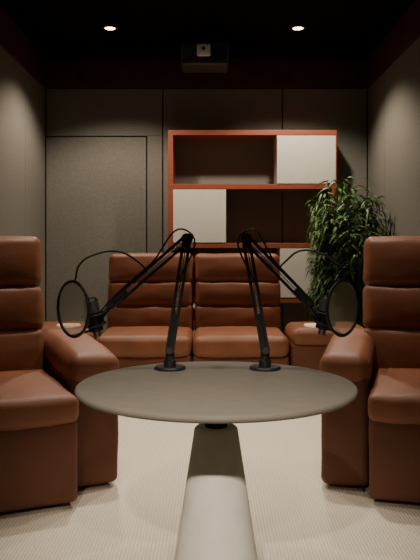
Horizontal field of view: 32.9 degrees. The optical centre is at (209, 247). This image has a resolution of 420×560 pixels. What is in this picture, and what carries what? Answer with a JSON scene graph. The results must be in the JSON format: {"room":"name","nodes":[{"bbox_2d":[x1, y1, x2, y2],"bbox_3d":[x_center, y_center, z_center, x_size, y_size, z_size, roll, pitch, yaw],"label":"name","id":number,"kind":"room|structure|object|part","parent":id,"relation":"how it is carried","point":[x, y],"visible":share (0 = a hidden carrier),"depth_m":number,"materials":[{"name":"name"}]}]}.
{"room":"studio","nodes":[
{"label":"studio","id":0,"kind":"room"},
{"bbox_2d":[45,89,367,331],"bbox_3d":[-0.033,-0.335,6.750,3.282,2.870,0.100,0,0,0],"label":"wall","id":1,"kind":"structure","parent":0,"point":[45,89],"depth_m":6.70,"materials":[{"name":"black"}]},
{"bbox_2d":[46,137,145,333],"bbox_3d":[-1.069,0.026,6.686,0.940,2.135,0.028,0,0,0],"label":"door leaf","id":2,"kind":"structure","parent":1,"relation":"in","point":[96,186],"depth_m":6.67,"materials":[{"name":"fabric"}]},
{"bbox_2d":[46,89,161,135],"bbox_3d":[-0.993,-1.273,6.685,1.091,0.444,0.030,0,0,0],"label":"panel","id":3,"kind":"object","parent":1,"relation":"attached to","point":[69,112],"visible":1,"depth_m":6.67,"materials":[{"name":"fabric"}]},
{"bbox_2d":[147,136,161,252],"bbox_3d":[-0.518,0.022,6.685,0.141,2.146,0.030,0,0,0],"label":"panel","id":4,"kind":"object","parent":1,"relation":"attached to","point":[154,143],"visible":0.56,"depth_m":6.67,"materials":[{"name":"fabric"}]},
{"bbox_2d":[47,59,365,88],"bbox_3d":[-0.033,-1.635,6.675,2.992,0.270,0.050,0,0,0],"label":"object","id":5,"kind":"structure","parent":1,"relation":"attached to","point":[61,73],"depth_m":6.65,"materials":[{"name":"brown wood"}]},
{"bbox_2d":[163,89,281,330],"bbox_3d":[0.118,-0.200,6.685,1.111,2.590,0.030,0,0,0],"label":"panel","id":6,"kind":"object","parent":1,"relation":"attached to","point":[196,161],"visible":0.52,"depth_m":6.67,"materials":[{"name":"fabric"}]},
{"bbox_2d":[283,89,366,335],"bbox_3d":[1.078,-0.200,6.685,0.790,2.590,0.030,0,0,0],"label":"panel","id":7,"kind":"object","parent":1,"relation":"attached to","point":[344,111],"visible":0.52,"depth_m":6.67,"materials":[{"name":"fabric"}]},
{"bbox_2d":[0,0,414,58],"bbox_3d":[-0.033,-1.820,2.550,3.282,0.100,8.500,0,0,0],"label":"ceiling","id":8,"kind":"structure","parent":0,"point":[59,29],"depth_m":5.63,"materials":[{"name":"black paint"}]},
{"bbox_2d":[101,25,118,30],"bbox_3d":[-0.805,-1.767,5.720,0.136,0.006,0.136,0,0,0],"label":"recessed light","id":9,"kind":"object","parent":8,"relation":"in","point":[108,27],"depth_m":5.71,"materials":[{"name":"white"}]},
{"bbox_2d":[181,33,228,72],"bbox_3d":[-0.042,-1.633,5.918,0.390,0.275,0.343,0,0,0],"label":"ceiling projector","id":10,"kind":"object","parent":8,"relation":"hanging from","point":[204,56],"depth_m":5.79,"materials":[{"name":"black plastic"}]},
{"bbox_2d":[290,25,305,30],"bbox_3d":[0.708,-1.767,5.720,0.136,0.006,0.136,0,0,0],"label":"recessed light","id":11,"kind":"object","parent":8,"relation":"in","point":[298,27],"depth_m":5.71,"materials":[{"name":"white"}]},
{"bbox_2d":[0,414,419,559],"bbox_3d":[-0.033,1.150,2.550,3.282,0.100,8.500,0,0,0],"label":"floor","id":12,"kind":"structure","parent":0,"point":[296,515],"depth_m":2.98,"materials":[{"name":"carpet"}]},
{"bbox_2d":[0,236,118,511],"bbox_3d":[-0.921,0.518,3.398,0.850,1.165,1.078,0,0,-24],"label":"recliner armchair","id":13,"kind":"object","parent":12,"relation":"on","point":[52,443],"visible":0.94,"depth_m":3.21,"materials":[{"name":"leather"}]},
{"bbox_3d":[-1.152,0.085,3.697,0.534,0.289,0.242,0,-9,-24],"label":"seat","id":14,"kind":"part","parent":13,"relation":"part of","materials":[{"name":"leather"}]},
{"bbox_3d":[-1.137,0.320,3.664,0.529,0.263,0.244,0,-9,-24],"label":"seat","id":15,"kind":"part","parent":13,"relation":"part of","materials":[{"name":"leather"}]},
{"bbox_3d":[-1.119,0.556,3.631,0.532,0.292,0.247,0,-9,-24],"label":"seat","id":16,"kind":"part","parent":13,"relation":"part of","materials":[{"name":"leather"}]},
{"bbox_3d":[-0.838,0.898,2.996,0.527,0.358,0.237,0,0,-24],"label":"footrest panel","id":17,"kind":"part","parent":13,"relation":"part of","materials":[{"name":"leather"}]},
{"bbox_2d":[0,370,77,430],"bbox_3d":[-0.944,0.683,3.233,0.533,0.166,0.791,0,0,-24],"label":"seat cushion","id":18,"kind":"object","parent":13,"relation":"on","point":[30,400],"depth_m":2.96,"materials":[{"name":"leather"}]},
{"bbox_3d":[-0.676,0.815,3.571,0.240,0.533,0.774,0,0,-24],"label":"console arm","id":19,"kind":"part","parent":13,"relation":"part of","materials":[{"name":"leather"}]},
{"bbox_2d":[41,322,101,339],"bbox_3d":[-1.102,0.824,5.215,0.568,0.554,0.482,0,0,0],"label":"console","id":20,"kind":"object","parent":12,"relation":"on","point":[47,325],"visible":0.03,"depth_m":5.05,"materials":[{"name":"leather"}]},
{"bbox_2d":[96,253,288,368],"bbox_3d":[-0.127,0.569,5.450,1.383,1.062,0.965,0,0,0],"label":"recliner sofa","id":21,"kind":"object","parent":12,"relation":"on","point":[222,319],"visible":0.7,"depth_m":5.59,"materials":[{"name":"leather"}]},
{"bbox_3d":[-0.472,0.698,5.300,0.686,0.198,0.665,0,0,0],"label":"seat","id":22,"kind":"part","parent":21,"relation":"part of","materials":[{"name":"leather"}]},
{"bbox_3d":[-0.472,0.372,5.723,0.692,0.233,0.246,0,-9,0],"label":"seat","id":23,"kind":"part","parent":21,"relation":"part of","materials":[{"name":"leather"}]},
{"bbox_3d":[-0.471,0.573,5.691,0.690,0.256,0.246,0,-9,0],"label":"seat","id":24,"kind":"part","parent":21,"relation":"part of","materials":[{"name":"leather"}]},
{"bbox_3d":[-0.472,0.172,5.755,0.690,0.254,0.245,0,-9,0],"label":"seat","id":25,"kind":"part","parent":21,"relation":"part of","materials":[{"name":"leather"}]},
{"bbox_3d":[0.217,0.171,5.754,0.689,0.256,0.246,0,-9,0],"label":"seat","id":26,"kind":"part","parent":21,"relation":"part of","materials":[{"name":"leather"}]},
{"bbox_3d":[0.218,0.373,5.724,0.692,0.228,0.245,0,-9,0],"label":"seat","id":27,"kind":"part","parent":21,"relation":"part of","materials":[{"name":"leather"}]},
{"bbox_3d":[0.218,0.573,5.691,0.688,0.253,0.244,0,-9,0],"label":"seat","id":28,"kind":"part","parent":21,"relation":"part of","materials":[{"name":"leather"}]},
{"bbox_3d":[0.218,0.698,5.300,0.688,0.197,0.662,0,0,0],"label":"seat","id":29,"kind":"part","parent":21,"relation":"part of","materials":[{"name":"leather"}]},
{"bbox_2d":[75,361,357,559],"bbox_3d":[0.018,0.750,2.107,0.824,0.700,0.824,0,0,0],"label":"round pedestal table","id":30,"kind":"object","parent":12,"relation":"on","point":[216,520],"visible":0.97,"depth_m":2.02,"materials":[{"name":"grey metal"}]},
{"bbox_2d":[57,228,195,371],"bbox_3d":[-0.267,0.167,2.300,0.455,0.466,0.156,0,0,-10],"label":"microphone boom arm","id":31,"kind":"object","parent":30,"relation":"on","point":[77,312],"visible":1,"depth_m":2.32,"materials":[{"name":"black metal"}]},
{"bbox_3d":[-0.321,0.183,2.296,0.021,0.021,0.010,0,0,0],"label":"pivot knob","id":32,"kind":"part","parent":31,"relation":"part of","materials":[{"name":"black plastic"}]},
{"bbox_3d":[-0.205,0.068,2.326,0.325,0.009,0.005,-41,0,0],"label":"arm rod","id":33,"kind":"part","parent":31,"relation":"part of","materials":[{"name":"black metal"}]},
{"bbox_3d":[-0.191,0.085,2.326,0.325,0.009,0.005,-41,0,0],"label":"arm rod","id":34,"kind":"part","parent":31,"relation":"part of","materials":[{"name":"black metal"}]},
{"bbox_3d":[-0.132,0.335,2.321,0.021,0.021,0.010,0,0,0],"label":"pivot knob","id":35,"kind":"part","parent":31,"relation":"part of","materials":[{"name":"black plastic"}]},
{"bbox_2d":[164,352,175,366],"bbox_3d":[-0.132,0.368,2.350,0.040,0.047,0.040,0,0,0],"label":"socket","id":36,"kind":"object","parent":31,"relation":"attached to","point":[169,361],"depth_m":2.34,"materials":[{"name":"black metal"}]},
{"bbox_3d":[-0.132,0.395,2.350,0.104,0.010,0.104,0,0,0],"label":"plate","id":37,"kind":"part","parent":31,"relation":"part of","materials":[{"name":"black metal"}]},
{"bbox_3d":[-0.114,0.151,2.339,0.009,0.369,0.005,9,0,0],"label":"arm rod","id":38,"kind":"part","parent":31,"relation":"part of","materials":[{"name":"black metal"}]},
{"bbox_3d":[-0.094,0.154,2.339,0.009,0.369,0.005,9,0,0],"label":"arm rod","id":39,"kind":"part","parent":31,"relation":"part of","materials":[{"name":"black metal"}]},
{"bbox_3d":[-0.076,-0.030,2.321,0.027,0.027,0.010,0,0,0],"label":"pivot knob","id":40,"kind":"part","parent":31,"relation":"part of","materials":[{"name":"black plastic"}]},
{"bbox_2d":[237,228,359,371],"bbox_3d":[0.279,0.168,2.302,0.399,0.465,0.160,0,0,12],"label":"microphone boom arm","id":41,"kind":"object","parent":30,"relation":"on","point":[337,312],"visible":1,"depth_m":2.32,"materials":[{"name":"black metal"}]},
{"bbox_3d":[0.119,-0.030,2.321,0.027,0.027,0.010,0,0,0],"label":"pivot knob","id":42,"kind":"part","parent":41,"relation":"part of","materials":[{"name":"black plastic"}]},
{"bbox_3d":[0.141,0.154,2.339,0.009,0.370,0.005,-10,0,0],"label":"arm rod","id":43,"kind":"part","parent":41,"relation":"part of","materials":[{"name":"black metal"}]},
{"bbox_3d":[0.160,0.151,2.339,0.009,0.370,0.005,-10,0,0],"label":"arm rod","id":44,"kind":"part","parent":41,"relation":"part of","materials":[{"name":"black metal"}]},
{"bbox_2d":[259,352,270,366],"bbox_3d":[0.182,0.368,2.350,0.040,0.047,0.040,0,0,0],"label":"socket","id":45,"kind":"object","parent":41,"relation":"attached to","point":[264,361],"depth_m":2.34,"materials":[{"name":"black metal"}]},
{"bbox_3d":[0.182,0.395,2.350,0.104,0.010,0.104,0,0,0],"label":"plate","id":46,"kind":"part","parent":41,"relation":"part of","materials":[{"name":"black metal"}]},
{"bbox_3d":[0.182,0.335,2.321,0.021,0.021,0.010,0,0,0],"label":"pivot knob","id":47,"kind":"part","parent":41,"relation":"part of","materials":[{"name":"black plastic"}]},
{"bbox_3d":[0.212,0.081,2.326,0.009,0.290,0.005,-44,0,0],"label":"arm rod","id":48,"kind":"part","parent":41,"relation":"part of","materials":[{"name":"black metal"}]},
{"bbox_3d":[0.228,0.066,2.326,0.009,0.290,0.005,-44,0,0],"label":"arm rod","id":49,"kind":"part","parent":41,"relation":"part of","materials":[{"name":"black metal"}]},
{"bbox_3d":[0.321,0.177,2.296,0.021,0.021,0.010,0,0,0],"label":"pivot knob","id":50,"kind":"part","parent":41,"relation":"part of","materials":[{"name":"black plastic"}]},
{"bbox_2d":[168,130,336,335],"bbox_3d":[0.380,0.022,6.511,1.512,2.156,0.310,0,0,0],"label":"display shelf","id":51,"kind":"object","parent":12,"relation":"on","point":[303,159],"visible":0.52,"depth_m":6.36,"materials":[{"name":"brown wood"}]},
{"bbox_3d":[-0.353,0.017,6.513,0.046,2.126,0.305,0,0,0],"label":"post","id":52,"kind":"part","parent":51,"relation":"part of","materials":[{"name":"brown wood"}]},
{"bbox_3d":[-0.093,-0.286,6.365,0.473,0.474,0.018,0,0,0],"label":"cabinet door","id":53,"kind":"part","parent":51,"relation":"part of","materials":[{"name":"white laminate"}]},
{"bbox_3d":[0.875,0.224,6.365,0.498,0.438,0.018,0,0,0],"label":"cabinet door","id":54,"kind":"part","parent":51,"relation":"part of","materials":[{"name":"white laminate"}]},
{"bbox_3d":[0.862,-0.791,6.365,0.525,0.429,0.018,0,0,0],"label":"cabinet door","id":55,"kind":"part","parent":51,"relation":"part of","materials":[{"name":"white laminate"}]},
{"bbox_3d":[1.113,0.017,6.513,0.046,2.126,0.305,0,0,0],"label":"post","id":56,"kind":"part","parent":51,"relation":"part of","materials":[{"name":"brown wood"}]},
{"bbox_2d":[285,322,364,369],"bbox_3d":[0.850,0.824,5.215,0.568,0.554,0.482,0,0,0],"label":"console","id":57,"kind":"object","parent":12,"relation":"on","point":[307,348],"visible":0.31,"depth_m":5.00,"materials":[{"name":"leather"}]},
{"bbox_2d":[304,323,315,327],"bbox_3d":[0.759,0.562,5.100,0.170,0.030,0.170,0,0,0],"label":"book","id":58,"kind":"object","parent":57,"relation":"on","point":[308,325],"depth_m":5.05,"materials":[{"name":"beige paper"}]},
{"bbox_2d":[304,176,388,326],"bbox_3d":[1.121,0.267,5.876,0.682,1.666,0.669,0,0,0],"label":"bamboo plant","id":59,"kind":"object","parent":12,"relation":"on","point":[327,272],"visible":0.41,"depth_m":5.73,"materials":[{"name":"green plant"}]},
{"bbox_3d":[1.018,0.147,5.800,0.122,1.306,0.074,0,0,0],"label":"stem","id":60,"kind":"part","parent":59,"relation":"part of","materials":[{"name":"green plant"}]},
{"bbox_3d":[1.041,0.235,5.728,0.143,1.131,0.193,0,0,0],"label":"stem","id":61,"kind":"part","parent":59,"relation":"part of","materials":[{"name":"green plant"}]},
{"bbox_3d":[1.105,0.133,5.699,0.012,1.336,0.173,0,0,13],"label":"stem","id":62,"kind":"part","parent":59,"relation":"part of","materials":[{"name":"green plant"}]},
{"bbox_3d":[1.198,0.308,5.656,0.078,0.985,0.225,0,0,0],"label":"stem","id":63,"kind":"part","parent":59,"relation":"part of","materials":[{"name":"green plant"}]},
{"bbox_2d":[320,236,419,502],"bbox_3d":[1.003,0.517,3.458,0.878,1.165,1.048,0,0,15],"label":"recliner armchair","id":64,"kind":"object","parent":12,"relation":"on","point":[374,439],"visible":0.94,"depth_m":3.22,"materials":[{"name":"leather"}]},
{"bbox_3d":[0.706,0.815,3.583,0.224,0.533,0.774,0,0,15],"label":"console arm","id":65,"kind":"part","parent":64,"relation":"part of","materials":[{"name":"leather"}]},
{"bbox_3d":[1.149,0.320,3.747,0.671,0.263,0.245,0,-9,15],"label":"seat","id":66,"kind":"part","parent":64,"relation":"part of","materials":[{"name":"leather"}]},
{"bbox_3d":[1.159,0.085,3.782,0.674,0.290,0.242,0,-9,15],"label":"seat","id":67,"kind":"part","parent":64,"relation":"part of","materials":[{"name":"leather"}]},
{"bbox_3d":[1.139,0.556,3.711,0.670,0.292,0.247,0,-9,15],"label":"seat","id":68,"kind":"part","parent":64,"relation":"part of","materials":[{"name":"leather"}]},
{"bbox_2d":[368,368,419,424],"bbox_3d":[1.030,0.683,3.303,0.553,0.165,0.760,0,0,15],"label":"seat cushion","id":69,"kind":"object","parent":64,"relation":"on","point":[393,393],"depth_m":3.02,"materials":[{"name":"leather"}]},
{"bbox_3d":[0.964,0.898,3.054,0.547,0.358,0.208,0,0,15],"label":"footrest panel","id":70,"kind":"part","parent":64,"relation":"part of","materials":[{"name":"leather"}]},
{"bbox_3d":[-1.624,-0.335,2.550,0.100,2.870,8.300,0,0,0],"label":"wall","id":71,"kind":"structure","parent":0,"visible":0},
{"bbox_2d":[0,46,24,235],"bbox_3d":[-1.559,-0.200,5.325,0.030,2.590,1.240,0,0,0],"label":"panel","id":72,"kind":"object","parent":71,"relation":"attached to","point":[12,74],"visible":0.54,"depth_m":5.56,"materials":[{"name":"fabric"}]},
{"bbox_2d":[0,6,47,88],"bbox_3d":[-1.551,-1.635,2.550,0.044,0.270,8.300,0,0,0],"label":"trim","id":73,"kind":"structure","parent":71,"relation":"attached to","point":[13,39],"depth_m":5.80,"materials":[{"name":"brown wood"}]},
{"bbox_2d":[25,70,44,321],"bbox_3d":[-1.559,-0.200,6.310,0.030,2.590,0.710,0,0,0],"label":"panel","id":74,"kind":"object","parent":71,"relation":"attached to","point":[34,91],"visible":0.44,"depth_m":6.29,"materials":[{"name":"fabric"}]},
{"bbox_3d":[1.558,-0.335,2.550,0.100,2.870,8.300,0,0,0],"label":"wall","id":75,"kind":"structure","parent":0,"visible":0},
{"bbox_2d":[368,72,384,236],"bbox_3d":[1.493,-0.200,6.345,0.030,2.590,0.640,0,0,0],"label":"panel","id":76,"kind":"object","parent":75,"relation":"attached to","point":[376,91],"visible":0.37,"depth_m":6.27,"materials":[{"name":"fabric"}]},
{"bbox_2d":[365,0,419,88],"bbox_3d":[1.485,-1.635,2.550,0.044,0.270,8.300,0,0,0],"label":"trim","id":77,"kind":"structure","parent":75,"relation":"attached to","point":[406,31],"depth_m":5.64,"materials":[{"name":"brown wood"}]},
{"bbox_2d":[385,37,419,236],"bbox_3d":[1.493,-0.200,5.395,0.030,2.590,1.240,0,0,0],"label":"panel","id":78,"kind":"object","parent":75,"relation":"attached to","point":[402,78],"visible":0.52,"depth_m":5.43,"materials":[{"name":"fabric"}]}
]}

